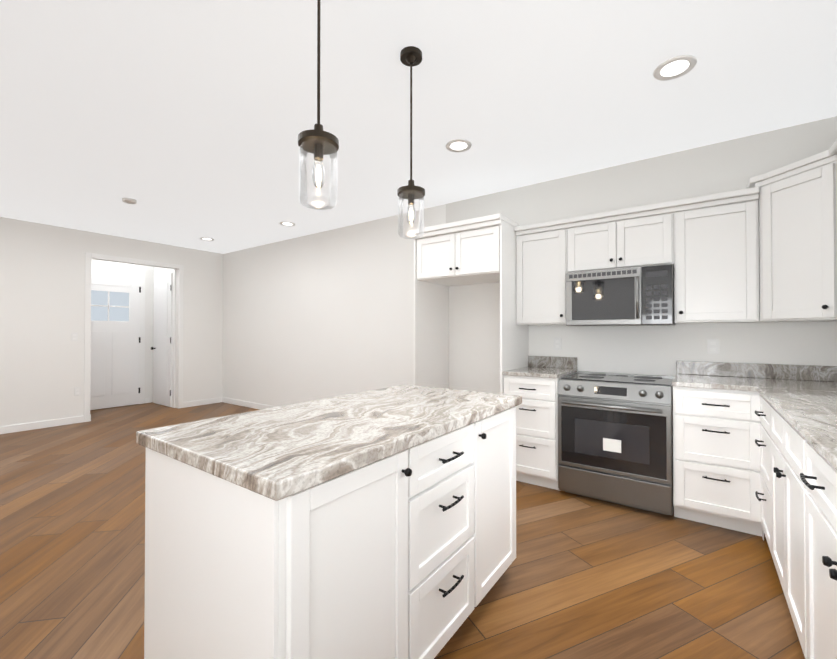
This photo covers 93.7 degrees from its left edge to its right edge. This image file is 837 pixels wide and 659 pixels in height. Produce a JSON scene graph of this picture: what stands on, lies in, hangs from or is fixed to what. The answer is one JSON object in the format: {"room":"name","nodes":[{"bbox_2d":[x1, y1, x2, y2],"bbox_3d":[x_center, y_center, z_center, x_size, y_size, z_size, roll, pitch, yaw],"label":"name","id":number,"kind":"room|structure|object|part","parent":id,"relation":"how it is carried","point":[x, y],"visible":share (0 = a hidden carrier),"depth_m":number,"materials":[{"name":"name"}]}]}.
{"room":"kitchen","nodes":[
{"label":"kitchen","id":0,"kind":"room"},
{"bbox_2d":[0,217,222,426],"bbox_3d":[-5.635,-0.056,4.521,0.100,2.740,6.800,0,-1,36],"label":"wall","id":1,"kind":"structure","parent":0,"point":[42,292],"depth_m":5.42,"materials":[{"name":"paint"}]},
{"bbox_2d":[0,414,90,433],"bbox_3d":[-6.140,1.259,3.704,0.013,0.095,4.843,0,-1,36],"label":"baseboard","id":2,"kind":"structure","parent":1,"relation":"attached to","point":[37,425],"depth_m":5.24,"materials":[{"name":"paint"}]},
{"bbox_2d":[84,252,183,421],"bbox_3d":[-4.396,0.115,6.154,0.015,2.430,1.320,0,-1,36],"label":"trim","id":3,"kind":"structure","parent":1,"relation":"attached to","point":[87,343],"depth_m":5.68,"materials":[{"name":"paint"}]},
{"bbox_2d":[183,397,221,407],"bbox_3d":[-3.838,1.289,6.924,0.013,0.095,0.740,0,-1,36],"label":"baseboard","id":4,"kind":"structure","parent":1,"relation":"attached to","point":[213,400],"depth_m":6.93,"materials":[{"name":"paint"}]},
{"bbox_2d":[91,259,153,409],"bbox_3d":[-5.272,-0.035,6.782,0.100,2.740,1.380,0,-1,36],"label":"wall","id":5,"kind":"structure","parent":0,"point":[149,283],"depth_m":7.16,"materials":[{"name":"paint"}]},
{"bbox_2d":[91,266,144,403],"bbox_3d":[-5.256,0.140,6.689,0.028,2.390,1.030,0,-1,36],"label":"door frame","id":6,"kind":"structure","parent":5,"relation":"in","point":[98,313],"depth_m":6.81,"materials":[{"name":"paint"}]},
{"bbox_3d":[-5.266,-0.396,6.663,0.008,0.500,0.590,0,-1,36],"label":"glass","id":7,"kind":"part","parent":6,"relation":"part of","materials":[{"name":"glass"}]},
{"bbox_2d":[90,271,140,409],"bbox_3d":[-5.233,0.179,6.642,0.100,2.290,0.922,0,-1,36],"label":"front door","id":8,"kind":"structure","parent":6,"relation":"attached to","point":[114,377],"depth_m":6.73,"materials":[{"name":"paint"}]},
{"bbox_3d":[-5.209,0.184,6.650,0.070,1.900,0.882,0,-1,36],"label":"front door hardware","id":9,"kind":"part","parent":8,"relation":"part of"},
{"bbox_2d":[153,267,175,394],"bbox_3d":[-4.485,-0.033,7.006,0.920,2.740,0.100,0,-1,36],"label":"wall","id":10,"kind":"structure","parent":0,"point":[156,269],"depth_m":7.09,"materials":[{"name":"paint"}]},
{"bbox_2d":[154,273,172,406],"bbox_3d":[-4.508,0.182,6.920,0.680,2.290,0.038,0,-1,36],"label":"closet door","id":11,"kind":"structure","parent":10,"relation":"in","point":[163,303],"depth_m":6.87,"materials":[{"name":"paint"}]},
{"bbox_2d":[153,269,175,407],"bbox_3d":[-4.496,0.142,6.937,0.850,2.390,0.018,0,-1,36],"label":"door frame","id":12,"kind":"structure","parent":10,"relation":"in","point":[164,272],"depth_m":6.71,"materials":[{"name":"paint"}]},
{"bbox_2d":[0,402,804,658],"bbox_3d":[-2.715,1.320,2.420,9.320,0.050,7.000,0,-1,36],"label":"floor","id":13,"kind":"structure","parent":0,"point":[582,577],"depth_m":2.08,"materials":[{"name":"brown wood"}]},
{"bbox_2d":[144,401,521,658],"bbox_3d":[-0.178,0.836,1.661,0.774,0.902,1.434,0,-1,36],"label":"kitchen island","id":14,"kind":"object","parent":13,"relation":"on","point":[377,524],"depth_m":1.16,"materials":[{"name":"paint"}]},
{"bbox_2d":[136,385,521,504],"bbox_3d":[-0.200,0.364,1.681,0.780,0.041,1.470,0,-1,36],"label":"island countertop","id":15,"kind":"structure","parent":14,"relation":"on","point":[266,453],"depth_m":1.28,"materials":[{"name":"grey stone"}]},
{"bbox_3d":[-0.038,0.449,1.238,0.030,0.027,0.026,0,-1,36],"label":"knob","id":16,"kind":"part","parent":14,"relation":"part of","materials":[{"name":"black metal"}]},
{"bbox_3d":[0.121,0.471,1.451,0.041,0.010,0.141,0,-1,36],"label":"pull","id":17,"kind":"part","parent":14,"relation":"part of","materials":[{"name":"black metal"}]},
{"bbox_3d":[0.121,0.639,1.450,0.041,0.010,0.141,0,-1,36],"label":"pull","id":18,"kind":"part","parent":14,"relation":"part of","materials":[{"name":"black metal"}]},
{"bbox_3d":[0.121,0.941,1.447,0.041,0.010,0.141,0,-1,36],"label":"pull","id":19,"kind":"part","parent":14,"relation":"part of","materials":[{"name":"black metal"}]},
{"bbox_3d":[0.271,0.453,1.671,0.030,0.027,0.026,0,-1,36],"label":"knob","id":20,"kind":"part","parent":14,"relation":"part of","materials":[{"name":"black metal"}]},
{"bbox_2d":[502,369,576,490],"bbox_3d":[1.091,0.847,3.487,0.456,0.916,0.633,0,-1,36],"label":"base cabinet","id":21,"kind":"object","parent":13,"relation":"on","point":[537,463],"depth_m":3.20,"materials":[{"name":"paint"}]},
{"bbox_2d":[502,365,573,376],"bbox_3d":[1.089,0.374,3.485,0.459,0.030,0.645,0,-1,36],"label":"countertop","id":22,"kind":"structure","parent":21,"relation":"on","point":[527,370],"depth_m":3.35,"materials":[{"name":"grey stone"}]},
{"bbox_2d":[558,371,674,515],"bbox_3d":[1.567,0.839,3.100,0.756,0.925,0.704,0,-1,36],"label":"range","id":23,"kind":"object","parent":13,"relation":"on","point":[615,437],"visible":0.98,"depth_m":2.85,"materials":[{"name":"silver metal"}]},
{"bbox_3d":[1.381,0.557,2.841,0.656,0.024,0.062,0,-1,36],"label":"handle","id":24,"kind":"part","parent":23,"relation":"part of","materials":[{"name":"silver metal"}]},
{"bbox_3d":[1.429,0.452,2.910,0.756,0.115,0.095,0,-1,36],"label":"panel","id":25,"kind":"part","parent":23,"relation":"part of","materials":[{"name":"silver metal"}]},
{"bbox_3d":[1.410,1.154,2.877,0.748,0.180,0.030,0,-1,36],"label":"drawer","id":26,"kind":"part","parent":23,"relation":"part of","materials":[{"name":"silver metal"}]},
{"bbox_3d":[1.411,0.787,2.882,0.748,0.525,0.027,0,-1,36],"label":"door","id":27,"kind":"part","parent":23,"relation":"part of","materials":[{"name":"black glass"}]},
{"bbox_2d":[561,371,674,385],"bbox_3d":[1.614,0.389,3.170,0.756,0.025,0.542,0,-1,36],"label":"cooktop","id":28,"kind":"object","parent":23,"relation":"in","point":[660,380],"depth_m":3.12,"materials":[{"name":"black glass"}]},
{"bbox_2d":[672,385,757,535],"bbox_3d":[2.091,0.841,2.772,0.466,0.916,0.633,0,-1,36],"label":"base cabinet","id":29,"kind":"object","parent":13,"relation":"on","point":[754,448],"depth_m":2.52,"materials":[{"name":"paint"}]},
{"bbox_3d":[1.893,0.481,2.502,0.141,0.010,0.041,0,-1,36],"label":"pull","id":30,"kind":"part","parent":29,"relation":"part of","materials":[{"name":"black metal"}]},
{"bbox_3d":[1.893,0.649,2.501,0.141,0.010,0.041,0,-1,36],"label":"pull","id":31,"kind":"part","parent":29,"relation":"part of","materials":[{"name":"black metal"}]},
{"bbox_3d":[1.893,0.951,2.498,0.141,0.010,0.041,0,-1,36],"label":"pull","id":32,"kind":"part","parent":29,"relation":"part of","materials":[{"name":"black metal"}]},
{"bbox_2d":[672,373,836,392],"bbox_3d":[2.337,0.366,2.593,1.084,0.030,0.645,0,-1,36],"label":"countertop","id":33,"kind":"structure","parent":29,"relation":"on","point":[683,380],"depth_m":2.60,"materials":[{"name":"grey stone"}]},
{"bbox_2d":[758,385,836,464],"bbox_3d":[1.115,0.347,0.508,0.645,0.030,4.169,0,-1,36],"label":"countertop","id":34,"kind":"structure","parent":29,"relation":"on","point":[813,412],"depth_m":1.66,"materials":[{"name":"grey stone"}]},
{"bbox_2d":[758,393,765,539],"bbox_3d":[2.200,0.834,2.014,0.637,0.916,0.520,0,-1,36],"label":"base cabinet","id":35,"kind":"object","parent":13,"relation":"on","point":[761,400],"depth_m":2.35,"materials":[{"name":"paint"}]},
{"bbox_3d":[1.941,0.478,2.233,0.041,0.010,0.141,0,-1,36],"label":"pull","id":36,"kind":"part","parent":35,"relation":"part of","materials":[{"name":"black metal"}]},
{"bbox_3d":[1.941,0.646,2.232,0.041,0.010,0.141,0,-1,36],"label":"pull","id":37,"kind":"part","parent":35,"relation":"part of","materials":[{"name":"black metal"}]},
{"bbox_3d":[1.941,0.948,2.229,0.041,0.010,0.141,0,-1,36],"label":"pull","id":38,"kind":"part","parent":35,"relation":"part of","materials":[{"name":"black metal"}]},
{"bbox_2d":[766,401,793,622],"bbox_3d":[1.831,0.829,1.498,0.637,0.916,0.870,0,-1,36],"label":"base cabinet","id":39,"kind":"object","parent":13,"relation":"on","point":[779,431],"depth_m":1.81,"materials":[{"name":"paint"}]},
{"bbox_3d":[1.603,0.629,1.749,0.030,0.027,0.026,0,-1,36],"label":"knob","id":40,"kind":"part","parent":39,"relation":"part of","materials":[{"name":"black metal"}]},
{"bbox_3d":[1.562,0.628,1.692,0.030,0.027,0.026,0,-1,36],"label":"knob","id":41,"kind":"part","parent":39,"relation":"part of","materials":[{"name":"black metal"}]},
{"bbox_2d":[794,429,836,658],"bbox_3d":[1.372,0.823,0.855,0.637,0.916,0.970,0,-1,36],"label":"base cabinet","id":42,"kind":"object","parent":13,"relation":"on","point":[815,476],"depth_m":1.28,"materials":[{"name":"paint"}]},
{"bbox_3d":[1.208,0.469,1.208,0.041,0.010,0.141,0,-1,36],"label":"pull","id":43,"kind":"part","parent":42,"relation":"part of","materials":[{"name":"black metal"}]},
{"bbox_3d":[1.103,0.622,1.049,0.030,0.027,0.026,0,-1,36],"label":"knob","id":44,"kind":"part","parent":42,"relation":"part of","materials":[{"name":"black metal"}]},
{"bbox_3d":[1.062,0.622,0.992,0.030,0.027,0.026,0,-1,36],"label":"knob","id":45,"kind":"part","parent":42,"relation":"part of","materials":[{"name":"black metal"}]},
{"bbox_2d":[0,0,836,253],"bbox_3d":[-2.715,-1.470,2.446,9.320,0.050,7.000,0,-1,36],"label":"ceiling","id":46,"kind":"structure","parent":0,"point":[184,123],"depth_m":2.46,"materials":[{"name":"paint"}]},
{"bbox_2d":[122,197,136,203],"bbox_3d":[-3.175,-1.411,4.311,0.132,0.034,0.132,0,-1,36],"label":"smoke detector","id":47,"kind":"object","parent":46,"relation":"attached to","point":[128,200],"visible":1,"depth_m":4.28,"materials":[{"name":"white plastic"}]},
{"bbox_2d":[200,237,213,240],"bbox_3d":[-3.296,-1.407,6.119,0.204,0.008,0.204,0,-1,36],"label":"recessed light","id":48,"kind":"object","parent":46,"relation":"in","point":[206,239],"visible":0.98,"depth_m":6.13,"materials":[{"name":"white plastic"}]},
{"bbox_2d":[280,222,294,225],"bbox_3d":[-1.756,-1.415,5.264,0.204,0.008,0.204,0,-1,36],"label":"recessed light","id":49,"kind":"object","parent":46,"relation":"in","point":[287,223],"visible":0.98,"depth_m":5.24,"materials":[{"name":"white plastic"}]},
{"bbox_2d":[298,0,338,209],"bbox_3d":[-0.365,-0.951,1.437,0.146,1.003,0.146,0,-1,36],"label":"pendant light","id":50,"kind":"object","parent":46,"relation":"hanging from","point":[317,141],"visible":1,"depth_m":1.43,"materials":[{"name":"clear glass"}]},
{"bbox_2d":[299,138,337,209],"bbox_3d":[-0.365,-0.560,1.433,0.136,0.222,0.136,0,-1,36],"label":"shade","id":51,"kind":"object","parent":50,"relation":"on","point":[319,147],"depth_m":1.45,"materials":[{"name":"clear glass"}]},
{"bbox_3d":[-0.365,-0.567,1.433,0.018,0.066,0.017,0,-1,36],"label":"bulb","id":52,"kind":"part","parent":50,"relation":"part of","materials":[{"name":"white glass"}]},
{"bbox_2d":[397,46,424,238],"bbox_3d":[-0.038,-0.965,2.058,0.146,0.963,0.146,0,-1,36],"label":"pendant light","id":53,"kind":"object","parent":46,"relation":"hanging from","point":[411,56],"visible":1,"depth_m":2.05,"materials":[{"name":"clear glass"}]},
{"bbox_2d":[398,196,423,238],"bbox_3d":[-0.038,-0.595,2.054,0.136,0.222,0.136,0,-1,36],"label":"shade","id":54,"kind":"object","parent":53,"relation":"on","point":[411,200],"depth_m":2.08,"materials":[{"name":"clear glass"}]},
{"bbox_3d":[-0.038,-0.602,2.054,0.018,0.066,0.017,0,-1,36],"label":"bulb","id":55,"kind":"part","parent":53,"relation":"part of","materials":[{"name":"white glass"}]},
{"bbox_2d":[446,139,471,151],"bbox_3d":[0.314,-1.435,3.071,0.204,0.008,0.204,0,-1,36],"label":"recessed light","id":56,"kind":"object","parent":46,"relation":"in","point":[459,145],"visible":1,"depth_m":3.06,"materials":[{"name":"white plastic"}]},
{"bbox_2d":[653,55,696,80],"bbox_3d":[1.417,-1.444,2.171,0.204,0.008,0.204,0,-1,36],"label":"recessed light","id":57,"kind":"object","parent":46,"relation":"in","point":[675,67],"visible":1,"depth_m":2.16,"materials":[{"name":"white plastic"}]},
{"bbox_2d":[223,204,836,406],"bbox_3d":[-0.293,-0.052,4.942,8.300,2.740,0.100,0,-1,36],"label":"wall","id":58,"kind":"structure","parent":0,"point":[321,315],"depth_m":5.07,"materials":[{"name":"paint"}]},
{"bbox_2d":[222,397,274,409],"bbox_3d":[-1.650,1.279,5.829,4.845,0.095,0.016,0,-1,36],"label":"baseboard","id":59,"kind":"structure","parent":58,"relation":"attached to","point":[226,400],"depth_m":6.76,"materials":[{"name":"paint"}]},
{"bbox_2d":[414,217,517,288],"bbox_3d":[0.524,-0.716,3.907,0.898,0.449,0.633,0,-1,36],"label":"upper cabinet","id":60,"kind":"object","parent":58,"relation":"attached to","point":[479,252],"depth_m":3.61,"materials":[{"name":"paint"}]},
{"bbox_3d":[0.499,-0.944,3.899,0.962,0.085,0.680,0,-1,36],"label":"crown","id":61,"kind":"part","parent":60,"relation":"part of","materials":[{"name":"paint"}]},
{"bbox_2d":[515,223,569,324],"bbox_3d":[1.178,-0.471,3.615,0.460,0.855,0.344,0,-1,36],"label":"upper cabinet","id":62,"kind":"object","parent":58,"relation":"attached to","point":[542,253],"depth_m":3.47,"materials":[{"name":"paint"}]},
{"bbox_2d":[554,338,561,349],"bbox_3d":[1.318,0.137,3.721,0.075,0.118,0.007,0,-1,36],"label":"electrical outlet","id":63,"kind":"object","parent":58,"relation":"attached to","point":[557,343],"visible":1,"depth_m":3.72,"materials":[{"name":"white plastic"}]},
{"bbox_2d":[570,207,669,272],"bbox_3d":[1.675,-0.692,3.262,0.762,0.420,0.344,0,-1,36],"label":"upper cabinet","id":64,"kind":"object","parent":58,"relation":"attached to","point":[630,239],"depth_m":3.10,"materials":[{"name":"paint"}]},
{"bbox_2d":[566,264,675,325],"bbox_3d":[1.642,-0.254,3.214,0.756,0.443,0.448,0,-1,36],"label":"microwave","id":65,"kind":"object","parent":64,"relation":"attached to","point":[638,296],"visible":1,"depth_m":3.05,"materials":[{"name":"silver metal"}]},
{"bbox_3d":[1.653,-0.242,2.962,0.021,0.313,0.051,0,-1,36],"label":"handle","id":66,"kind":"part","parent":65,"relation":"part of","materials":[{"name":"silver metal"}]},
{"bbox_2d":[446,116,836,225],"bbox_3d":[1.640,-1.145,3.507,3.266,0.580,0.004,0,-1,36],"label":"wall","id":67,"kind":"structure","parent":58,"relation":"attached to","point":[730,165],"depth_m":3.25,"materials":[{"name":"paint"}]},
{"bbox_2d":[528,356,836,381],"bbox_3d":[0.627,0.286,1.254,2.305,0.105,4.815,0,-1,36],"label":"backsplash","id":68,"kind":"structure","parent":58,"relation":"attached to","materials":[{"name":"stone"}]},
{"bbox_2d":[670,191,745,323],"bbox_3d":[2.191,-0.478,2.859,0.542,0.855,0.396,0,-1,36],"label":"upper cabinet","id":69,"kind":"object","parent":58,"relation":"attached to","point":[708,236],"depth_m":2.78,"materials":[{"name":"paint"}]},
{"bbox_2d":[707,339,718,353],"bbox_3d":[2.278,0.131,3.035,0.075,0.118,0.007,0,-1,36],"label":"electrical outlet","id":70,"kind":"object","parent":58,"relation":"attached to","point":[712,346],"visible":1,"depth_m":3.03,"materials":[{"name":"white plastic"}]},
{"bbox_2d":[742,152,825,322],"bbox_3d":[2.490,-0.522,2.461,0.670,0.936,0.697,0,-1,36],"label":"upper cabinet","id":71,"kind":"object","parent":58,"relation":"attached to","point":[761,248],"depth_m":2.47,"materials":[{"name":"paint"}]},
{"bbox_2d":[822,139,836,321],"bbox_3d":[2.222,-0.528,1.810,0.348,0.936,0.922,0,-1,36],"label":"upper cabinet","id":72,"kind":"object","parent":58,"relation":"attached to","point":[829,157],"depth_m":2.24,"materials":[{"name":"paint"}]},
{"bbox_3d":[1.594,-0.951,2.614,2.303,0.155,1.496,0,-1,36],"label":"crown","id":73,"kind":"part","parent":72,"relation":"part of","materials":[{"name":"paint"}]}
]}

